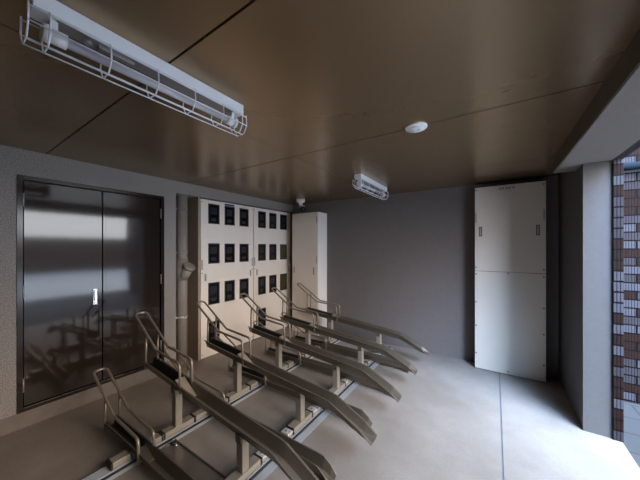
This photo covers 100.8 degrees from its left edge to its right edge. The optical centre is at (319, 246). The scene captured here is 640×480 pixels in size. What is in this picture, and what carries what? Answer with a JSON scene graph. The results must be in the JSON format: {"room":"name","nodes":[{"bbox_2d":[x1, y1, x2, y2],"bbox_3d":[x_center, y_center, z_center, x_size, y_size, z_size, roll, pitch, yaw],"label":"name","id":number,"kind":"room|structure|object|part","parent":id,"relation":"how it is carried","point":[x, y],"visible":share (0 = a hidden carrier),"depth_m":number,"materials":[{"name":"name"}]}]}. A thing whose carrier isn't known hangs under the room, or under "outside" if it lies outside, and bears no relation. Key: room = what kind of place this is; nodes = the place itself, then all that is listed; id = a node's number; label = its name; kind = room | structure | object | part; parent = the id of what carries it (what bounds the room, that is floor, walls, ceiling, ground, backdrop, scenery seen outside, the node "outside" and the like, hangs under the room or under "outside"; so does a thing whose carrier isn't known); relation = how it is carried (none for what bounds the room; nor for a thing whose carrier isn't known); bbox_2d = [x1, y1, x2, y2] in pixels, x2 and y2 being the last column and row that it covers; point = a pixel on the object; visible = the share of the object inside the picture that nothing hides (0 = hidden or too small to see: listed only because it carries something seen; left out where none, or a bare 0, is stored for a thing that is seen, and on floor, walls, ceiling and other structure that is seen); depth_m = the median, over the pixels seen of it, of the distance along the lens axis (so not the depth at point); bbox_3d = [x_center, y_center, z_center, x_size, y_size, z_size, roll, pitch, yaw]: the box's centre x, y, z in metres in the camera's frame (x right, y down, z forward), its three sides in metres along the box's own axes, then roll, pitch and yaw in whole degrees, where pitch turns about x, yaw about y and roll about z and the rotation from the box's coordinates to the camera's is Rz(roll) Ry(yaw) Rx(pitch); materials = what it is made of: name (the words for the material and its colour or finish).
{"room":"bicycle parking room","nodes":[
{"label":"bicycle parking room","id":0,"kind":"room"},
{"bbox_2d":[0,145,175,419],"bbox_3d":[-2.939,0.288,1.937,0.300,2.248,3.589,0,0,33],"label":"wall","id":1,"kind":"structure","parent":0,"point":[13,161],"depth_m":2.27,"materials":[{"name":"grey paint"}]},
{"bbox_2d":[0,359,175,436],"bbox_3d":[-2.938,1.481,1.937,0.302,0.138,3.589,0,0,33],"label":"baseboard","id":2,"kind":"structure","parent":1,"relation":"attached to","point":[16,422],"depth_m":2.50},
{"bbox_2d":[17,174,163,413],"bbox_3d":[-2.311,0.399,2.784,0.213,2.027,1.194,0,0,33],"label":"door","id":3,"kind":"structure","parent":1,"relation":"in","point":[90,258],"depth_m":2.59,"materials":[{"name":"black"}]},
{"bbox_3d":[-2.269,0.506,2.676,0.018,0.152,0.024,0,0,33],"label":"handle","id":4,"kind":"part","parent":3,"relation":"part of","materials":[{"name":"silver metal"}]},
{"bbox_2d":[176,181,292,212],"bbox_3d":[-1.306,-0.760,4.406,0.300,0.151,2.331,0,0,33],"label":"lintel","id":5,"kind":"object","parent":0,"point":[189,190],"visible":0.64,"depth_m":4.01,"materials":[{"name":"grey paint"}]},
{"bbox_2d":[0,0,639,204],"bbox_3d":[-0.536,-0.961,1.853,4.520,0.250,6.100,0,0,33],"label":"ceiling","id":6,"kind":"structure","parent":0,"point":[328,91],"depth_m":1.41,"materials":[{"name":"brown metal"}]},
{"bbox_2d":[19,0,246,136],"bbox_3d":[-0.723,-0.753,1.231,0.118,0.166,0.885,0,0,33],"label":"fluorescent light","id":7,"kind":"object","parent":6,"relation":"attached to","point":[59,22],"visible":1,"depth_m":1.06,"materials":[{"name":"white metal"}]},
{"bbox_2d":[39,19,68,49],"bbox_3d":[-0.927,-0.742,0.923,0.060,0.080,0.063,0,0,33],"label":"socket","id":8,"kind":"object","parent":7,"relation":"attached to","point":[57,40],"depth_m":0.92,"materials":[{"name":"white plastic"}]},
{"bbox_2d":[224,112,237,127],"bbox_3d":[-0.520,-0.742,1.538,0.060,0.080,0.063,0,0,33],"label":"socket","id":9,"kind":"object","parent":7,"relation":"attached to","point":[232,123],"depth_m":1.53,"materials":[{"name":"white plastic"}]},
{"bbox_2d":[296,199,305,212],"bbox_3d":[-0.323,-0.715,4.616,0.197,0.243,0.165,0,0,33],"label":"security camera","id":10,"kind":"object","parent":6,"relation":"attached to","point":[302,208],"visible":1,"depth_m":4.57,"materials":[{"name":"white plastic"}]},
{"bbox_2d":[353,174,388,199],"bbox_3d":[0.672,-0.753,3.395,0.118,0.166,0.905,0,0,33],"label":"fluorescent light","id":11,"kind":"object","parent":6,"relation":"attached to","point":[362,180],"visible":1,"depth_m":3.26,"materials":[{"name":"white metal"}]},
{"bbox_2d":[356,180,362,186],"bbox_3d":[0.463,-0.742,3.079,0.060,0.080,0.063,0,0,33],"label":"socket","id":12,"kind":"object","parent":11,"relation":"attached to","point":[358,183],"depth_m":3.06,"materials":[{"name":"white plastic"}]},
{"bbox_2d":[405,122,426,132],"bbox_3d":[0.669,-0.822,1.843,0.147,0.028,0.147,0,0,33],"label":"smoke detector","id":13,"kind":"object","parent":6,"relation":"attached to","point":[415,127],"visible":1,"depth_m":1.81,"materials":[{"name":"white plastic"}]},
{"bbox_2d":[0,324,639,479],"bbox_3d":[22.061,1.620,-14.591,60.360,0.140,80.000,0,0,33],"label":"floor","id":14,"kind":"structure","parent":0,"point":[453,419],"depth_m":2.22,"materials":[{"name":"concrete"}]},
{"bbox_2d":[93,368,195,479],"bbox_3d":[-1.114,1.317,1.804,2.082,0.454,0.356,0,0,33],"label":"bike rack","id":15,"kind":"object","parent":14,"relation":"on","point":[146,450],"visible":1,"depth_m":1.92,"materials":[{"name":"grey metal"}]},
{"bbox_3d":[-1.767,1.375,2.176,0.031,0.251,0.019,0,0,33],"label":"hoop leg","id":16,"kind":"part","parent":15,"relation":"part of","materials":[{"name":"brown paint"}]},
{"bbox_3d":[-1.712,1.375,2.259,0.031,0.251,0.019,0,0,33],"label":"hoop leg","id":17,"kind":"part","parent":15,"relation":"part of","materials":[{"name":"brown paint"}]},
{"bbox_2d":[176,195,195,364],"bbox_3d":[-1.837,0.433,3.526,0.356,2.234,0.181,0,0,13],"label":"drain pipe","id":18,"kind":"object","parent":14,"relation":"on","point":[184,269],"visible":0.91,"depth_m":3.48,"materials":[{"name":"beige plastic"}]},
{"bbox_2d":[160,439,226,479],"bbox_3d":[-0.925,1.534,1.851,0.645,0.032,0.173,0,0,33],"label":"tray","id":19,"kind":"object","parent":14,"relation":"on","point":[193,464],"visible":0.56,"depth_m":1.88,"materials":[{"name":"silver metal"}]},
{"bbox_2d":[82,339,339,479],"bbox_3d":[-0.686,1.534,2.929,0.124,0.032,3.830,0,0,33],"label":"base rail","id":20,"kind":"object","parent":14,"relation":"on","point":[104,473],"visible":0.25,"depth_m":2.12,"materials":[{"name":"silver metal"}]},
{"bbox_2d":[200,198,252,359],"bbox_3d":[-1.495,0.441,4.094,0.310,2.218,0.948,0,0,33],"label":"tall cabinet","id":21,"kind":"object","parent":14,"relation":"on","point":[226,229],"visible":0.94,"depth_m":3.97,"materials":[{"name":"beige metal"}]},
{"bbox_2d":[164,347,336,479],"bbox_3d":[-0.783,1.317,2.304,2.082,0.454,0.356,0,0,33],"label":"bike rack","id":22,"kind":"object","parent":14,"relation":"on","point":[317,462],"visible":0.43,"depth_m":1.91,"materials":[{"name":"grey metal"}]},
{"bbox_2d":[253,207,289,338],"bbox_3d":[-0.965,0.441,4.894,0.310,2.218,0.960,0,0,33],"label":"tall cabinet","id":23,"kind":"object","parent":14,"relation":"on","point":[271,228],"visible":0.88,"depth_m":4.77,"materials":[{"name":"beige metal"}]},
{"bbox_2d":[217,332,371,426],"bbox_3d":[-0.441,1.317,2.821,2.082,0.454,0.356,0,0,33],"label":"bike rack","id":24,"kind":"object","parent":14,"relation":"on","point":[256,377],"visible":0.41,"depth_m":2.84,"materials":[{"name":"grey metal"}]},
{"bbox_2d":[292,212,326,335],"bbox_3d":[-0.199,0.468,4.884,0.580,2.165,0.308,0,0,33],"label":"tall cabinet","id":25,"kind":"object","parent":14,"relation":"on","point":[309,230],"visible":0.89,"depth_m":4.75,"materials":[{"name":"white metal"}]},
{"bbox_2d":[253,321,378,388],"bbox_3d":[-0.102,1.317,3.334,2.082,0.454,0.356,0,0,33],"label":"bike rack","id":26,"kind":"object","parent":14,"relation":"on","point":[291,358],"visible":0.51,"depth_m":3.33,"materials":[{"name":"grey metal"}]},
{"bbox_2d":[245,345,392,479],"bbox_3d":[0.004,1.534,2.473,0.158,0.032,3.830,0,0,33],"label":"base rail","id":27,"kind":"object","parent":14,"relation":"on","point":[262,472],"visible":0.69,"depth_m":2.25,"materials":[{"name":"silver metal"}]},
{"bbox_2d":[135,311,318,479],"bbox_3d":[-0.852,1.073,1.978,2.156,0.890,0.280,0,0,33],"label":"bike rack","id":28,"kind":"object","parent":27,"relation":"on","point":[247,431],"visible":0.99,"depth_m":1.85,"materials":[{"name":"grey metal"}]},
{"bbox_3d":[-1.578,0.947,2.398,0.031,0.304,0.019,0,0,33],"label":"hoop leg","id":29,"kind":"part","parent":28,"relation":"part of","materials":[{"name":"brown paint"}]},
{"bbox_3d":[-1.523,0.947,2.482,0.031,0.304,0.019,0,0,33],"label":"hoop leg","id":30,"kind":"part","parent":28,"relation":"part of","materials":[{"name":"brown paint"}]},
{"bbox_3d":[-1.188,1.321,2.201,0.060,0.319,0.056,0,0,33],"label":"post","id":31,"kind":"part","parent":28,"relation":"part of","materials":[{"name":"grey metal"}]},
{"bbox_3d":[-0.513,1.359,1.754,0.060,0.242,0.056,0,0,33],"label":"post","id":32,"kind":"part","parent":28,"relation":"part of","materials":[{"name":"grey metal"}]},
{"bbox_2d":[196,301,376,445],"bbox_3d":[-0.510,1.073,2.495,2.156,0.890,0.280,0,0,33],"label":"bike rack","id":33,"kind":"object","parent":27,"relation":"on","point":[302,388],"visible":0.96,"depth_m":2.34,"materials":[{"name":"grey metal"}]},
{"bbox_3d":[-1.236,0.947,2.915,0.031,0.304,0.019,0,0,33],"label":"hoop leg","id":34,"kind":"part","parent":33,"relation":"part of","materials":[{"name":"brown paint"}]},
{"bbox_3d":[-1.181,0.947,2.999,0.031,0.304,0.019,0,0,33],"label":"hoop leg","id":35,"kind":"part","parent":33,"relation":"part of","materials":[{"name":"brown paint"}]},
{"bbox_3d":[-0.846,1.321,2.718,0.060,0.319,0.056,0,0,33],"label":"post","id":36,"kind":"part","parent":33,"relation":"part of","materials":[{"name":"grey metal"}]},
{"bbox_3d":[-0.171,1.359,2.271,0.060,0.242,0.056,0,0,33],"label":"post","id":37,"kind":"part","parent":33,"relation":"part of","materials":[{"name":"grey metal"}]},
{"bbox_2d":[240,293,401,401],"bbox_3d":[-0.168,1.073,3.013,2.156,0.890,0.280,0,0,33],"label":"bike rack","id":38,"kind":"object","parent":27,"relation":"on","point":[337,361],"visible":0.91,"depth_m":2.89,"materials":[{"name":"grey metal"}]},
{"bbox_3d":[-0.894,0.947,3.433,0.031,0.304,0.019,0,0,33],"label":"hoop leg","id":39,"kind":"part","parent":38,"relation":"part of","materials":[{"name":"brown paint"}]},
{"bbox_3d":[-0.839,0.947,3.516,0.031,0.304,0.019,0,0,33],"label":"hoop leg","id":40,"kind":"part","parent":38,"relation":"part of","materials":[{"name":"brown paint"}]},
{"bbox_3d":[-0.504,1.321,3.235,0.060,0.319,0.056,0,0,33],"label":"post","id":41,"kind":"part","parent":38,"relation":"part of","materials":[{"name":"grey metal"}]},
{"bbox_3d":[0.171,1.359,2.788,0.060,0.242,0.056,0,0,33],"label":"post","id":42,"kind":"part","parent":38,"relation":"part of","materials":[{"name":"grey metal"}]},
{"bbox_2d":[272,287,417,374],"bbox_3d":[0.169,1.073,3.521,2.156,0.890,0.280,0,0,33],"label":"bike rack","id":43,"kind":"object","parent":27,"relation":"on","point":[362,344],"visible":0.84,"depth_m":3.43,"materials":[{"name":"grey metal"}]},
{"bbox_3d":[-0.168,1.321,3.744,0.060,0.319,0.056,0,0,33],"label":"post","id":44,"kind":"part","parent":43,"relation":"part of","materials":[{"name":"grey metal"}]},
{"bbox_3d":[0.508,1.359,3.297,0.060,0.242,0.056,0,0,33],"label":"post","id":45,"kind":"part","parent":43,"relation":"part of","materials":[{"name":"grey metal"}]},
{"bbox_2d":[297,283,428,354],"bbox_3d":[0.510,1.073,4.038,2.156,0.890,0.280,0,0,33],"label":"bike rack","id":46,"kind":"object","parent":27,"relation":"on","point":[379,331],"visible":0.84,"depth_m":3.96,"materials":[{"name":"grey metal"}]},
{"bbox_3d":[0.174,1.321,4.261,0.060,0.319,0.056,0,0,33],"label":"post","id":47,"kind":"part","parent":46,"relation":"part of","materials":[{"name":"grey metal"}]},
{"bbox_3d":[0.850,1.359,3.814,0.060,0.242,0.056,0,0,33],"label":"post","id":48,"kind":"part","parent":46,"relation":"part of","materials":[{"name":"grey metal"}]},
{"bbox_2d":[281,312,408,371],"bbox_3d":[0.237,1.317,3.847,2.082,0.454,0.356,0,0,33],"label":"bike rack","id":49,"kind":"object","parent":14,"relation":"on","point":[368,356],"visible":0.7,"depth_m":3.77,"materials":[{"name":"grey metal"}]},
{"bbox_2d":[475,180,545,381],"bbox_3d":[2.329,0.389,3.278,0.700,2.322,0.197,0,0,33],"label":"tall cabinet","id":50,"kind":"object","parent":14,"relation":"on","point":[510,218],"visible":1,"depth_m":3.19,"materials":[{"name":"white metal"}]},
{"bbox_3d":[2.283,-0.227,3.209,0.700,1.059,0.016,0,0,33],"label":"panel","id":51,"kind":"part","parent":50,"relation":"part of","materials":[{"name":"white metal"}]},
{"bbox_3d":[2.283,0.925,3.209,0.700,1.234,0.016,0,0,33],"label":"panel","id":52,"kind":"part","parent":50,"relation":"part of","materials":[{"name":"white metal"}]},
{"bbox_3d":[2.509,-0.195,3.046,0.034,0.120,0.007,0,0,33],"label":"handle","id":53,"kind":"part","parent":50,"relation":"part of","materials":[{"name":"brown metal"}]},
{"bbox_2d":[290,176,558,379],"bbox_3d":[1.055,0.357,4.350,4.300,2.386,0.180,0,0,33],"label":"wall","id":54,"kind":"structure","parent":0,"point":[404,263],"depth_m":3.98,"materials":[{"name":"paint"}]},
{"bbox_2d":[559,160,611,437],"bbox_3d":[2.627,0.357,2.692,0.172,2.385,1.210,0,0,33],"label":"wall","id":55,"kind":"structure","parent":0,"point":[585,193],"depth_m":2.22,"materials":[{"name":"grey paint"}]},
{"bbox_2d":[553,28,639,172],"bbox_3d":[0.946,-1.219,0.297,0.330,1.034,5.140,0,0,33],"label":"beam","id":56,"kind":"structure","parent":0,"point":[609,125],"depth_m":1.52,"materials":[{"name":"grey paint"}]},
{"bbox_3d":[-2.397,0.357,3.084,0.060,2.386,6.100,0,0,33],"label":"wall","id":57,"kind":"structure","parent":0,"visible":0},
{"bbox_2d":[187,197,199,360],"bbox_3d":[-1.775,0.432,3.693,0.304,2.235,0.026,0,0,33],"label":"trim","id":58,"kind":"structure","parent":57,"relation":"attached to","point":[193,204],"depth_m":3.66,"materials":[{"name":"beige paint"}]},
{"label":"outside","id":59,"kind":"structure","parent":0,"visible":0},
{"bbox_2d":[612,140,639,443],"bbox_3d":[2.616,-0.200,-0.232,3.040,3.700,6.100,0,0,33],"label":"wall","id":60,"kind":"structure","parent":59,"point":[625,184],"depth_m":2.64,"materials":[{"name":"tile"}]},
{"bbox_2d":[624,161,639,170],"bbox_3d":[3.959,-0.795,2.043,2.600,0.086,0.123,0,0,33],"label":"pipe","id":61,"kind":"object","parent":60,"relation":"attached to","point":[633,165],"visible":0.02,"depth_m":2.59,"materials":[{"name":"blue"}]}
]}

